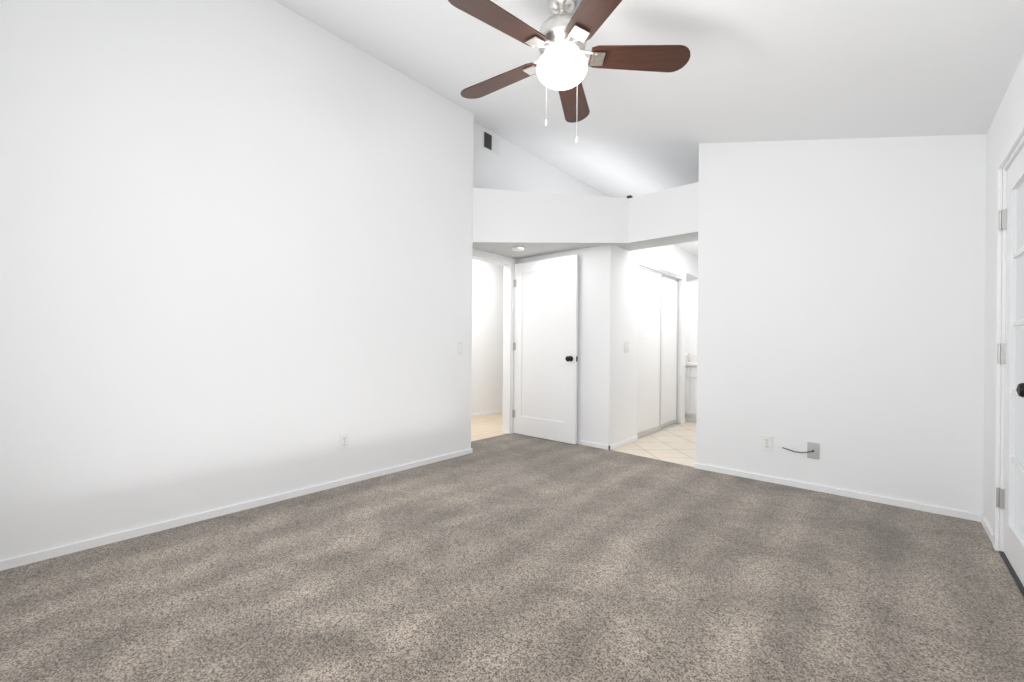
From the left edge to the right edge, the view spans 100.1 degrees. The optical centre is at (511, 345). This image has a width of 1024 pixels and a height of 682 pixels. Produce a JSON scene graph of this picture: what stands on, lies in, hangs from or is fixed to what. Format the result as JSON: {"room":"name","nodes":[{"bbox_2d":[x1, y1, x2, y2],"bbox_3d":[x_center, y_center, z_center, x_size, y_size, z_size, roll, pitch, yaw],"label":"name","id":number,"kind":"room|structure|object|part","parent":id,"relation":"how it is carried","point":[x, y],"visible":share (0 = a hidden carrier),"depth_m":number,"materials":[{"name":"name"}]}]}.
{"room":"empty bedroom","nodes":[
{"label":"empty bedroom","id":0,"kind":"room"},
{"bbox_2d":[0,0,473,560],"bbox_3d":[-1.643,-0.834,2.980,0.330,3.750,3.450,1,0,41],"label":"wall","id":1,"kind":"structure","parent":0,"point":[236,252],"depth_m":2.56,"materials":[{"name":"paint"}]},
{"bbox_2d":[0,449,471,570],"bbox_3d":[-1.491,1.011,2.913,0.012,0.046,3.330,1,0,41],"label":"baseboard","id":2,"kind":"structure","parent":1,"relation":"attached to","point":[61,550],"depth_m":2.49,"materials":[{"name":"paint"}]},
{"bbox_2d":[340,433,348,449],"bbox_3d":[-1.246,0.711,3.192,0.009,0.115,0.072,1,0,41],"label":"outlet","id":3,"kind":"object","parent":1,"relation":"attached to","point":[342,442],"visible":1,"depth_m":3.19,"materials":[{"name":"plastic"}]},
{"bbox_2d":[457,342,462,353],"bbox_3d":[-0.486,0.021,4.050,0.013,0.115,0.072,1,0,41],"label":"light switch","id":4,"kind":"object","parent":1,"relation":"attached to","point":[459,348],"visible":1,"depth_m":4.04,"materials":[{"name":"plastic"}]},
{"bbox_2d":[471,259,503,413],"bbox_3d":[-0.410,-0.249,6.528,0.120,2.600,5.720,1,0,41],"label":"wall","id":5,"kind":"structure","parent":0,"point":[487,336],"depth_m":6.48,"materials":[{"name":"paint"}]},
{"bbox_2d":[471,410,501,417],"bbox_3d":[-0.332,1.021,6.529,0.012,0.046,5.600,1,0,41],"label":"baseboard","id":6,"kind":"structure","parent":5,"relation":"attached to","point":[485,413],"depth_m":6.45,"materials":[{"name":"paint"}]},
{"bbox_2d":[471,413,505,440],"bbox_3d":[0.051,1.077,6.194,1.270,0.058,5.600,1,0,41],"label":"floor","id":7,"kind":"structure","parent":0,"point":[485,426],"depth_m":5.56,"materials":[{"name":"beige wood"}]},
{"bbox_2d":[0,433,1023,681],"bbox_3d":[0.040,1.074,2.209,3.964,0.062,4.530,1,0,41],"label":"floor","id":8,"kind":"structure","parent":0,"point":[514,557],"depth_m":1.84,"materials":[{"name":"grey carpet"}]},
{"bbox_2d":[473,122,608,196],"bbox_3d":[0.957,-2.032,6.075,0.150,1.310,4.620,1,0,41],"label":"wall","id":9,"kind":"structure","parent":0,"point":[511,166],"depth_m":4.93,"materials":[{"name":"paint"}]},
{"bbox_2d":[483,130,499,154],"bbox_3d":[-0.219,-2.178,4.607,0.012,0.180,0.250,1,0,41],"label":"air vent","id":10,"kind":"object","parent":9,"relation":"in","point":[490,142],"visible":1,"depth_m":4.60,"materials":[{"name":"plastic"}]},
{"bbox_2d":[517,246,638,444],"bbox_3d":[0.737,0.011,5.010,1.250,2.100,0.650,1,0,41],"label":"wall","id":11,"kind":"structure","parent":0,"point":[607,376],"depth_m":4.51,"materials":[{"name":"paint"}]},
{"bbox_2d":[577,440,609,449],"bbox_3d":[0.515,1.028,4.757,1.262,0.046,0.012,1,0,41],"label":"baseboard","id":12,"kind":"structure","parent":11,"relation":"attached to","point":[591,444],"depth_m":4.47,"materials":[{"name":"paint"}]},
{"bbox_2d":[608,436,637,449],"bbox_3d":[1.196,1.034,4.586,0.012,0.046,0.652,1,0,41],"label":"baseboard","id":13,"kind":"structure","parent":11,"relation":"attached to","point":[623,442],"depth_m":4.57,"materials":[{"name":"paint"}]},
{"bbox_2d":[624,342,629,352],"bbox_3d":[1.242,0.016,4.628,0.013,0.115,0.118,1,0,41],"label":"light switch","id":14,"kind":"object","parent":11,"relation":"attached to","point":[626,346],"visible":1,"depth_m":4.62,"materials":[{"name":"plastic"}]},
{"bbox_2d":[637,265,661,436],"bbox_3d":[1.637,0.061,5.135,0.024,1.973,0.715,1,0,41],"label":"sliding closet door","id":15,"kind":"structure","parent":11,"relation":"in","point":[649,348],"depth_m":5.14,"materials":[{"name":"white paint"}]},
{"bbox_2d":[638,423,680,438],"bbox_3d":[1.831,1.061,5.393,0.075,0.020,1.380,1,0,41],"label":"trim","id":16,"kind":"structure","parent":11,"relation":"attached to","point":[669,426],"depth_m":5.47,"materials":[{"name":"white paint"}]},
{"bbox_2d":[473,182,698,279],"bbox_3d":[1.695,-1.225,5.423,2.130,0.390,4.620,1,0,41],"label":"soffit","id":17,"kind":"structure","parent":0,"point":[669,210],"depth_m":4.15,"materials":[{"name":"paint"}]},
{"bbox_2d":[512,246,523,250],"bbox_3d":[0.062,-1.026,4.539,0.130,0.036,0.130,1,0,41],"label":"recessed light","id":18,"kind":"object","parent":17,"relation":"attached to","point":[517,248],"visible":1,"depth_m":4.50,"materials":[{"name":"plastic"}]},
{"bbox_2d":[473,188,616,197],"bbox_3d":[0.376,-1.482,4.215,1.504,0.101,0.120,1,0,1],"label":"ledge","id":19,"kind":"object","parent":17,"relation":"attached to","point":[486,193],"depth_m":4.16,"materials":[{"name":"paint"}]},
{"bbox_2d":[473,238,627,245],"bbox_3d":[0.379,-1.022,4.206,1.521,0.040,0.118,1,0,0],"label":"fascia","id":20,"kind":"object","parent":17,"relation":"attached to","point":[545,241],"depth_m":4.16,"materials":[{"name":"paint"}]},
{"bbox_2d":[627,227,697,245],"bbox_3d":[1.376,-1.013,3.986,0.714,0.040,0.100,1,0,41],"label":"fascia","id":21,"kind":"object","parent":17,"relation":"attached to","point":[666,235],"visible":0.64,"depth_m":3.93,"materials":[{"name":"paint"}]},
{"bbox_2d":[275,0,1023,197],"bbox_3d":[0.795,-2.039,4.005,5.234,1.533,8.190,1,0,41],"label":"ceiling","id":22,"kind":"structure","parent":0,"point":[767,70],"depth_m":2.63,"materials":[{"name":"paint"}]},
{"bbox_2d":[448,0,689,142],"bbox_3d":[0.216,-1.426,2.207,1.242,0.769,1.254,1,0,41],"label":"ceiling fan","id":23,"kind":"object","parent":22,"relation":"hanging from","point":[561,37],"visible":1,"depth_m":2.15,"materials":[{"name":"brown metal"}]},
{"bbox_3d":[0.256,-1.405,2.200,0.260,0.128,0.260,1,0,41],"label":"globe","id":24,"kind":"part","parent":23,"relation":"part of","materials":[{"name":"white glass"}]},
{"bbox_2d":[612,421,696,466],"bbox_3d":[2.479,1.099,5.378,1.100,0.056,3.630,1,0,41],"label":"floor","id":25,"kind":"structure","parent":0,"point":[676,443],"depth_m":4.55,"materials":[{"name":"beige tile"}]},
{"bbox_2d":[639,255,682,275],"bbox_3d":[1.847,-0.994,5.395,0.100,0.070,1.380,1,0,41],"label":"wall","id":26,"kind":"structure","parent":0,"point":[643,259],"depth_m":5.28,"materials":[{"name":"paint"}]},
{"bbox_2d":[639,261,681,279],"bbox_3d":[1.851,-0.939,5.391,0.081,0.040,1.380,1,0,41],"label":"trim","id":27,"kind":"structure","parent":26,"relation":"attached to","point":[670,274],"depth_m":5.37,"materials":[{"name":"white paint"}]},
{"bbox_2d":[677,272,685,423],"bbox_3d":[1.906,0.022,6.345,1.250,2.100,0.140,1,0,41],"label":"wall","id":28,"kind":"structure","parent":0,"point":[681,345],"depth_m":5.91,"materials":[{"name":"paint"}]},
{"bbox_2d":[661,274,678,427],"bbox_3d":[2.043,0.064,5.650,0.024,1.973,0.715,1,0,41],"label":"sliding closet door","id":29,"kind":"structure","parent":28,"relation":"in","point":[669,367],"depth_m":5.71,"materials":[{"name":"white paint"}]},
{"bbox_2d":[673,241,697,256],"bbox_3d":[2.651,-1.367,5.565,0.880,0.090,3.150,1,0,41],"label":"ceiling","id":30,"kind":"structure","parent":0,"point":[691,247],"depth_m":5.72,"materials":[{"name":"paint"}]},
{"bbox_2d":[686,278,697,354],"bbox_3d":[2.733,-0.121,6.620,2.130,2.400,0.120,1,0,41],"label":"wall","id":31,"kind":"structure","parent":0,"point":[691,311],"depth_m":6.54,"materials":[{"name":"paint"}]},
{"bbox_2d":[696,134,986,514],"bbox_3d":[2.328,-0.800,3.165,1.804,3.750,0.120,1,0,41],"label":"wall","id":32,"kind":"structure","parent":0,"point":[841,305],"depth_m":3.04,"materials":[{"name":"paint"}]},
{"bbox_2d":[762,435,771,450],"bbox_3d":[1.996,0.761,3.358,0.072,0.115,0.009,1,0,41],"label":"outlet","id":33,"kind":"object","parent":32,"relation":"attached to","point":[768,441],"visible":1,"depth_m":3.35,"materials":[{"name":"plastic"}]},
{"bbox_2d":[807,442,818,458],"bbox_3d":[2.221,0.771,3.163,0.072,0.115,0.006,1,0,41],"label":"outlet","id":34,"kind":"object","parent":32,"relation":"attached to","point":[814,447],"visible":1,"depth_m":3.16,"materials":[{"name":"white plastic"}]},
{"bbox_2d":[782,447,813,452],"bbox_3d":[2.136,0.781,3.208,0.200,0.032,0.038,1,0,41],"label":"cable","id":35,"kind":"object","parent":34,"relation":"attached to","point":[799,452],"visible":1,"depth_m":3.19,"materials":[{"name":"black plastic"}]},
{"bbox_2d":[696,463,980,521],"bbox_3d":[2.224,1.043,3.154,1.684,0.046,0.012,1,0,41],"label":"baseboard","id":36,"kind":"structure","parent":32,"relation":"attached to","point":[916,506],"depth_m":3.01,"materials":[{"name":"paint"}]},
{"bbox_2d":[983,54,1023,539],"bbox_3d":[2.517,-0.798,2.102,0.120,3.750,1.470,1,0,41],"label":"wall","id":37,"kind":"structure","parent":0,"point":[994,149],"depth_m":2.43,"materials":[{"name":"paint"}]},
{"bbox_2d":[981,515,992,543],"bbox_3d":[2.713,1.048,2.445,0.012,0.046,0.435,1,0,41],"label":"baseboard","id":38,"kind":"structure","parent":37,"relation":"attached to","point":[987,527],"depth_m":2.45,"materials":[{"name":"paint"}]},
{"bbox_2d":[993,159,1002,550],"bbox_3d":[2.554,0.043,2.256,0.016,2.052,0.060,1,0,41],"label":"trim","id":39,"kind":"structure","parent":37,"relation":"attached to","point":[997,366],"depth_m":2.24,"materials":[{"name":"paint"}]},
{"bbox_2d":[999,170,1006,551],"bbox_3d":[2.579,0.073,2.182,0.120,1.992,0.018,1,0,41],"label":"door frame","id":40,"kind":"structure","parent":37,"relation":"attached to","point":[1003,340],"depth_m":2.21,"materials":[{"name":"paint"}]},
{"bbox_2d":[996,146,1023,585],"bbox_3d":[2.265,0.075,1.919,0.118,1.960,0.833,1,0,41],"label":"french door","id":41,"kind":"structure","parent":40,"relation":"attached to","point":[1014,473],"depth_m":2.11,"materials":[{"name":"paint"}]},
{"bbox_3d":[2.531,0.067,2.218,0.025,1.540,0.033,1,0,41],"label":"french door hinges","id":42,"kind":"part","parent":41,"relation":"part of","materials":[{"name":"silver metal"}]},
{"bbox_3d":[2.285,0.055,1.887,0.006,1.660,0.590,1,0,41],"label":"glass","id":43,"kind":"part","parent":41,"relation":"part of","materials":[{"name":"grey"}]},
{"bbox_3d":[2.014,0.104,1.665,0.074,0.198,0.060,1,0,41],"label":"handle","id":44,"kind":"part","parent":41,"relation":"part of","materials":[{"name":"black metal"}]},
{"bbox_2d":[998,115,1023,168],"bbox_3d":[2.263,-0.955,1.914,0.016,0.060,0.850,1,0,41],"label":"trim","id":45,"kind":"structure","parent":37,"relation":"attached to","point":[1012,143],"depth_m":2.00,"materials":[{"name":"paint"}]},
{"bbox_2d":[999,551,1023,596],"bbox_3d":[2.295,1.066,1.870,0.124,0.019,0.814,1,0,41],"label":"sill","id":46,"kind":"structure","parent":37,"relation":"attached to","point":[1013,573],"depth_m":2.00,"materials":[{"name":"black metal"}]},
{"bbox_2d":[1003,136,1023,170],"bbox_3d":[2.314,-0.916,1.869,0.120,0.018,0.814,1,0,41],"label":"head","id":47,"kind":"structure","parent":37,"relation":"attached to","point":[1018,148],"depth_m":2.04},
{"bbox_3d":[2.367,1.098,6.957,1.150,0.056,1.400,1,0,41],"label":"floor","id":48,"kind":"structure","parent":0,"visible":0},
{"bbox_2d":[685,353,696,421],"bbox_3d":[2.546,0.583,6.330,1.020,0.972,0.546,1,0,41],"label":"bathroom vanity","id":49,"kind":"object","parent":48,"relation":"on","point":[691,388],"visible":0.1,"depth_m":6.05,"materials":[{"name":"paint"}]},
{"bbox_3d":[1.161,-0.810,6.525,0.120,3.750,3.660,1,0,41],"label":"wall","id":50,"kind":"structure","parent":0,"visible":0},
{"bbox_2d":[502,263,511,433],"bbox_3d":[-0.058,0.030,5.142,0.120,2.032,0.018,1,0,41],"label":"door jamb","id":51,"kind":"structure","parent":50,"relation":"in","point":[507,342],"depth_m":5.13,"materials":[{"name":"paint"}]},
{"bbox_2d":[513,254,578,443],"bbox_3d":[0.334,0.033,4.812,0.892,2.010,0.108,1,0,41],"label":"hall door","id":52,"kind":"structure","parent":51,"relation":"attached to","point":[545,346],"depth_m":4.80,"materials":[{"name":"paint"}]},
{"bbox_3d":[0.602,0.135,4.553,0.062,0.062,0.073,1,0,41],"label":"knob","id":53,"kind":"part","parent":52,"relation":"part of","materials":[{"name":"black metal"}]},
{"bbox_2d":[511,258,515,433],"bbox_3d":[0.019,0.001,5.126,0.016,2.092,0.060,1,0,41],"label":"trim","id":54,"kind":"structure","parent":50,"relation":"attached to","point":[512,355],"depth_m":5.11,"materials":[{"name":"paint"}]},
{"bbox_3d":[-0.319,-1.843,4.825,0.120,1.710,0.860,1,0,41],"label":"wall","id":55,"kind":"structure","parent":0,"visible":0},
{"bbox_2d":[473,254,510,265],"bbox_3d":[-0.326,-0.979,4.825,0.120,0.018,0.824,1,0,41],"label":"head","id":56,"kind":"structure","parent":55,"relation":"attached to","point":[486,259],"depth_m":4.87,"materials":[{"name":"paint"}]},
{"bbox_2d":[473,248,512,262],"bbox_3d":[-0.275,-1.017,4.780,0.016,0.060,0.860,1,0,41],"label":"trim","id":57,"kind":"structure","parent":55,"relation":"attached to","point":[492,255],"depth_m":4.83,"materials":[{"name":"paint"}]}
]}

